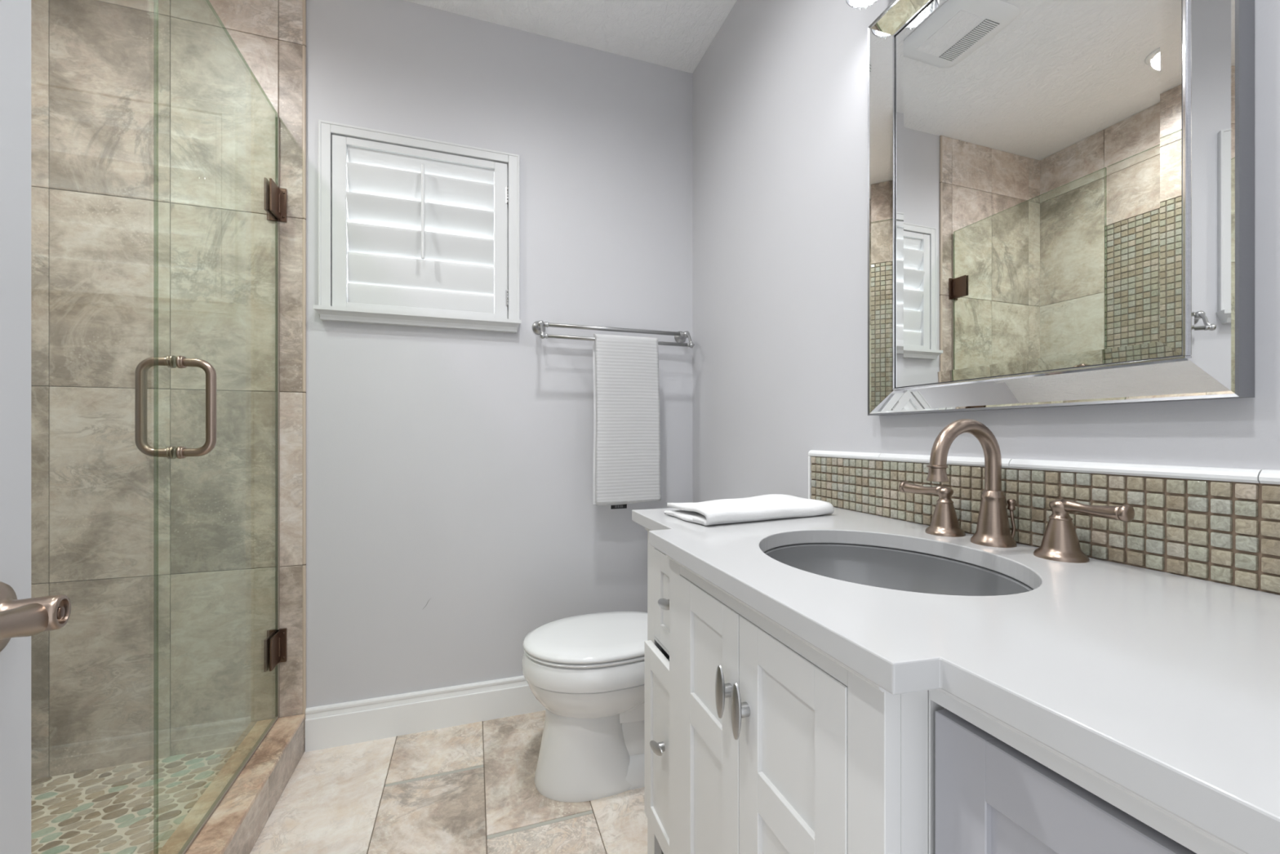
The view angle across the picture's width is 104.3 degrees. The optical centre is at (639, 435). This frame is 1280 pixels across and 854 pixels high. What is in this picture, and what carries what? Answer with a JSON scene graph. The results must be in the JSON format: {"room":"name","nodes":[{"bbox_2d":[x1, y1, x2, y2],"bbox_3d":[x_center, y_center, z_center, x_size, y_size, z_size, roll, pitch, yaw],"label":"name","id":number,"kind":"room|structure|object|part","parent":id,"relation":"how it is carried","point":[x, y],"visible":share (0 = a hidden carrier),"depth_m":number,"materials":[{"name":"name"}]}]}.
{"room":"bathroom","nodes":[
{"label":"bathroom","id":0,"kind":"room"},
{"bbox_2d":[31,745,239,853],"bbox_3d":[-1.418,1.095,1.018,0.646,0.096,1.234,0,0,-19],"label":"floor","id":1,"kind":"structure","parent":0,"point":[135,807],"depth_m":1.42,"materials":[{"name":"tile"}]},
{"bbox_2d":[31,0,692,779],"bbox_3d":[-0.861,-0.259,1.924,2.522,2.737,0.134,0,0,-19],"label":"wall","id":2,"kind":"structure","parent":0,"point":[153,122],"depth_m":1.74,"materials":[{"name":"paint"}]},
{"bbox_2d":[134,116,286,853],"bbox_3d":[-1.146,-0.067,1.392,0.148,2.088,0.694,0,0,-19],"label":"shower door","id":3,"kind":"structure","parent":2,"relation":"attached to","point":[274,197],"depth_m":1.42,"materials":[{"name":"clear glass"}]},
{"bbox_3d":[-1.099,-0.065,1.125,0.067,0.227,0.020,0,0,-19],"label":"pull handle","id":4,"kind":"part","parent":3,"relation":"part of","materials":[{"name":"brown metal"}]},
{"bbox_3d":[-1.023,-0.065,1.151,0.067,0.227,0.020,0,0,-19],"label":"pull handle","id":5,"kind":"part","parent":3,"relation":"part of","materials":[{"name":"brown metal"}]},
{"bbox_2d":[313,120,521,333],"bbox_3d":[-0.825,-0.763,1.915,0.705,0.706,0.173,0,0,-19],"label":"window","id":6,"kind":"structure","parent":2,"relation":"in","point":[326,312],"depth_m":1.83,"materials":[{"name":"paint"}]},
{"bbox_3d":[-0.806,-0.431,1.857,0.705,0.044,0.051,0,0,-19],"label":"sill","id":7,"kind":"part","parent":6,"relation":"part of","materials":[{"name":"paint"}]},
{"bbox_2d":[332,134,508,318],"bbox_3d":[-0.808,-0.770,1.874,0.616,0.633,0.084,0,0,-19],"label":"plantation shutter","id":8,"kind":"object","parent":6,"relation":"attached to","point":[425,231],"visible":0.94,"depth_m":1.87,"materials":[{"name":"paint"}]},
{"bbox_3d":[-0.805,-0.828,1.844,0.011,0.350,0.027,0,0,-19],"label":"tilt rod","id":9,"kind":"part","parent":8,"relation":"part of","materials":[{"name":"paint"}]},
{"bbox_2d":[305,675,545,751],"bbox_3d":[-0.469,1.037,1.988,1.494,0.146,0.017,0,0,-19],"label":"baseboard","id":10,"kind":"structure","parent":2,"relation":"attached to","point":[344,723],"depth_m":1.86,"materials":[{"name":"white paint"}]},
{"bbox_2d":[532,320,694,347],"bbox_3d":[-0.092,-0.416,2.044,0.676,0.098,0.150,0,0,-19],"label":"towel bar","id":11,"kind":"object","parent":2,"relation":"attached to","point":[538,326],"visible":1,"depth_m":2.02,"materials":[{"name":"silver metal"}]},
{"bbox_3d":[-0.096,-0.437,2.051,0.630,0.021,0.021,0,0,-19],"label":"rail","id":12,"kind":"part","parent":11,"relation":"part of","materials":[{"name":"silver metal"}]},
{"bbox_3d":[-0.077,-0.379,1.982,0.634,0.023,0.023,0,0,-19],"label":"rail","id":13,"kind":"part","parent":11,"relation":"part of","materials":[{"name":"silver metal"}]},
{"bbox_2d":[592,333,661,509],"bbox_3d":[-0.051,-0.054,1.995,0.276,0.690,0.050,0,0,-19],"label":"hand towel","id":14,"kind":"object","parent":11,"relation":"hanging from","point":[627,414],"visible":1,"depth_m":1.97,"materials":[{"name":"white fabric"}]},
{"bbox_2d":[249,710,647,853],"bbox_3d":[-0.126,1.127,0.947,1.506,0.033,2.209,0,0,-19],"label":"floor","id":15,"kind":"structure","parent":0,"point":[469,788],"depth_m":1.49,"materials":[{"name":"tile"}]},
{"bbox_2d":[157,713,304,853],"bbox_3d":[-1.048,1.043,1.142,0.140,0.133,1.231,0,0,-19],"label":"shower curb","id":16,"kind":"object","parent":15,"relation":"on","point":[237,822],"visible":1,"depth_m":1.39,"materials":[{"name":"tile"}]},
{"bbox_2d":[521,611,647,802],"bbox_3d":[0.000,0.726,1.692,0.785,0.768,0.444,0,0,-19],"label":"toilet","id":17,"kind":"object","parent":15,"relation":"on","point":[586,671],"visible":0.45,"depth_m":1.52,"materials":[{"name":"ceramic"}]},
{"bbox_3d":[-0.123,0.678,1.651,0.515,0.009,0.366,0,0,-19],"label":"seat","id":18,"kind":"part","parent":17,"relation":"part of","materials":[{"name":"ceramic"}]},
{"bbox_3d":[-0.124,0.657,1.650,0.518,0.028,0.372,0,0,-19],"label":"lid","id":19,"kind":"part","parent":17,"relation":"part of","materials":[{"name":"ceramic"}]},
{"bbox_2d":[644,527,669,853],"bbox_3d":[0.280,0.666,1.218,0.554,0.889,0.282,0,0,-19],"label":"base cabinet","id":20,"kind":"object","parent":15,"relation":"on","point":[656,648],"visible":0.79,"depth_m":1.18,"materials":[{"name":"white paint"}]},
{"bbox_3d":[0.232,0.716,1.181,0.392,0.421,0.222,0,0,-19],"label":"drawer","id":21,"kind":"part","parent":20,"relation":"part of","materials":[{"name":"white paint"}]},
{"bbox_3d":[0.041,0.688,1.097,0.024,0.034,0.077,0,0,-19],"label":"knob","id":22,"kind":"part","parent":20,"relation":"part of","materials":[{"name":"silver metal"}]},
{"bbox_3d":[0.077,0.387,1.130,0.018,0.216,0.214,0,0,-19],"label":"drawer","id":23,"kind":"part","parent":20,"relation":"part of","materials":[{"name":"white paint"}]},
{"bbox_3d":[0.061,0.377,1.115,0.024,0.029,0.079,0,0,-19],"label":"knob","id":24,"kind":"part","parent":20,"relation":"part of","materials":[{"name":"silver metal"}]},
{"bbox_2d":[665,554,928,853],"bbox_3d":[0.399,0.666,0.819,0.583,0.889,0.551,0,0,-19],"label":"vanity cabinet","id":25,"kind":"object","parent":15,"relation":"on","point":[777,745],"visible":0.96,"depth_m":0.65,"materials":[{"name":"white paint"}]},
{"bbox_3d":[0.118,0.599,0.841,0.018,0.670,0.221,0,0,-19],"label":"door","id":26,"kind":"part","parent":25,"relation":"part of","materials":[{"name":"white paint"}]},
{"bbox_3d":[0.126,0.386,0.752,0.024,0.081,0.025,0,0,-19],"label":"knob","id":27,"kind":"part","parent":25,"relation":"part of","materials":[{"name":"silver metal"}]},
{"bbox_3d":[0.142,0.391,0.706,0.024,0.081,0.025,0,0,-19],"label":"knob","id":28,"kind":"part","parent":25,"relation":"part of","materials":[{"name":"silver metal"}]},
{"bbox_3d":[0.189,0.599,0.629,0.018,0.670,0.221,0,0,-19],"label":"door","id":29,"kind":"part","parent":25,"relation":"part of","materials":[{"name":"white paint"}]},
{"bbox_2d":[631,506,1279,853],"bbox_3d":[0.398,0.207,0.813,0.596,0.028,1.177,0,0,-19],"label":"countertop","id":30,"kind":"structure","parent":25,"relation":"on","point":[1163,686],"depth_m":0.46,"materials":[{"name":"white stone"}]},
{"bbox_2d":[663,493,834,525],"bbox_3d":[0.267,0.175,1.206,0.377,0.035,0.186,0,0,-26],"label":"folded towel","id":31,"kind":"object","parent":30,"relation":"on","point":[770,506],"visible":1,"depth_m":1.14,"materials":[{"name":"white fabric"}]},
{"bbox_2d":[764,542,1033,595],"bbox_3d":[0.392,0.297,0.811,0.402,0.150,0.462,0,0,-19],"label":"sink basin","id":32,"kind":"object","parent":30,"relation":"in","point":[886,567],"visible":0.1,"depth_m":0.96,"materials":[{"name":"grey ceramic"}]},
{"bbox_2d":[898,418,1134,563],"bbox_3d":[0.579,0.082,0.868,0.182,0.223,0.393,0,0,-19],"label":"faucet","id":33,"kind":"object","parent":30,"relation":"on","point":[1060,542],"visible":1,"depth_m":0.86,"materials":[{"name":"brown metal"}]},
{"bbox_3d":[0.583,0.110,1.027,0.025,0.025,0.094,0,0,-24],"label":"lever","id":34,"kind":"part","parent":33,"relation":"part of","materials":[{"name":"brown metal"}]},
{"bbox_3d":[0.602,0.147,0.981,0.068,0.092,0.068,0,0,-19],"label":"handle","id":35,"kind":"part","parent":33,"relation":"part of","materials":[{"name":"brown metal"}]},
{"bbox_3d":[0.578,0.082,0.872,0.182,0.223,0.068,0,0,-19],"label":"spout","id":36,"kind":"part","parent":33,"relation":"part of","materials":[{"name":"brown metal"}]},
{"bbox_3d":[0.661,0.153,0.884,0.015,0.081,0.015,0,0,-19],"label":"lift rod","id":37,"kind":"part","parent":33,"relation":"part of","materials":[{"name":"brown metal"}]},
{"bbox_3d":[0.667,0.147,0.787,0.068,0.092,0.068,0,0,-19],"label":"handle","id":38,"kind":"part","parent":33,"relation":"part of","materials":[{"name":"brown metal"}]},
{"bbox_3d":[0.679,0.110,0.741,0.025,0.025,0.090,0,0,-13],"label":"lever","id":39,"kind":"part","parent":33,"relation":"part of","materials":[{"name":"brown metal"}]},
{"bbox_2d":[928,688,1245,853],"bbox_3d":[0.559,0.666,0.434,0.524,0.889,0.282,0,0,-19],"label":"vanity cabinet","id":40,"kind":"object","parent":15,"relation":"on","point":[994,788],"visible":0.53,"depth_m":0.41,"materials":[{"name":"white paint"}]},
{"bbox_2d":[404,0,737,73],"bbox_3d":[-0.464,-1.661,0.898,2.422,0.067,2.331,0,0,-19],"label":"ceiling","id":41,"kind":"structure","parent":0,"point":[676,34],"depth_m":1.95,"materials":[{"name":"white paint"}]},
{"bbox_2d":[692,0,1279,502],"bbox_3d":[0.645,-0.259,1.206,0.122,2.737,2.209,0,0,-19],"label":"wall","id":42,"kind":"structure","parent":0,"point":[780,91],"depth_m":1.47,"materials":[{"name":"paint"}]},
{"bbox_2d":[845,0,877,10],"bbox_3d":[0.616,-1.082,0.898,0.129,0.178,0.596,0,0,-19],"label":"vanity light","id":43,"kind":"object","parent":42,"relation":"attached to","point":[855,4],"visible":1,"depth_m":1.17,"materials":[{"name":"white glass"}]},
{"bbox_2d":[808,449,1279,594],"bbox_3d":[0.678,0.118,0.895,0.014,0.151,1.159,0,0,-19],"label":"backsplash","id":44,"kind":"structure","parent":42,"relation":"attached to","point":[1220,525],"depth_m":0.75,"materials":[{"name":"brown tile"}]},
{"bbox_3d":[0.495,0.126,1.442,0.014,0.134,0.007,0,0,-19],"label":"pencil trim","id":45,"kind":"part","parent":44,"relation":"part of","materials":[{"name":"white paint"}]},
{"bbox_3d":[0.536,0.051,1.319,0.014,0.017,0.264,0,0,-19],"label":"pencil trim","id":46,"kind":"part","parent":44,"relation":"part of","materials":[{"name":"white paint"}]},
{"bbox_3d":[0.627,0.051,1.048,0.014,0.017,0.304,0,0,-19],"label":"pencil trim","id":47,"kind":"part","parent":44,"relation":"part of","materials":[{"name":"white paint"}]},
{"bbox_3d":[0.723,0.051,0.760,0.014,0.017,0.301,0,0,-19],"label":"pencil trim","id":48,"kind":"part","parent":44,"relation":"part of","materials":[{"name":"white paint"}]},
{"bbox_3d":[0.816,0.051,0.483,0.014,0.017,0.281,0,0,-19],"label":"pencil trim","id":49,"kind":"part","parent":44,"relation":"part of","materials":[{"name":"white paint"}]},
{"bbox_2d":[867,0,1254,415],"bbox_3d":[0.661,-0.515,0.911,0.035,0.933,0.612,0,0,-19],"label":"wall mirror","id":50,"kind":"object","parent":42,"relation":"attached to","point":[1061,193],"visible":1,"depth_m":0.83,"materials":[{"name":"silver metal"}]},
{"bbox_2d":[895,0,1182,387],"bbox_3d":[0.668,-0.515,0.913,0.005,0.808,0.486,0,0,-19],"label":"mirror glass","id":51,"kind":"object","parent":50,"relation":"attached to","point":[1038,143],"depth_m":0.86,"materials":[{"name":"silver mirror"}]},
{"bbox_3d":[0.211,-0.259,-0.040,1.495,2.737,0.122,0,0,-19],"label":"wall","id":52,"kind":"structure","parent":0,"visible":0},
{"bbox_2d":[0,0,71,853],"bbox_3d":[-0.461,0.086,0.204,0.085,2.031,0.764,0,0,-29],"label":"door","id":53,"kind":"structure","parent":52,"relation":"in","point":[23,616],"depth_m":0.51,"materials":[{"name":"white paint"}]},
{"bbox_3d":[-0.580,0.175,0.453,0.049,0.072,0.143,0,0,-29],"label":"lever","id":54,"kind":"part","parent":53,"relation":"part of","materials":[{"name":"brown metal"}]}
]}

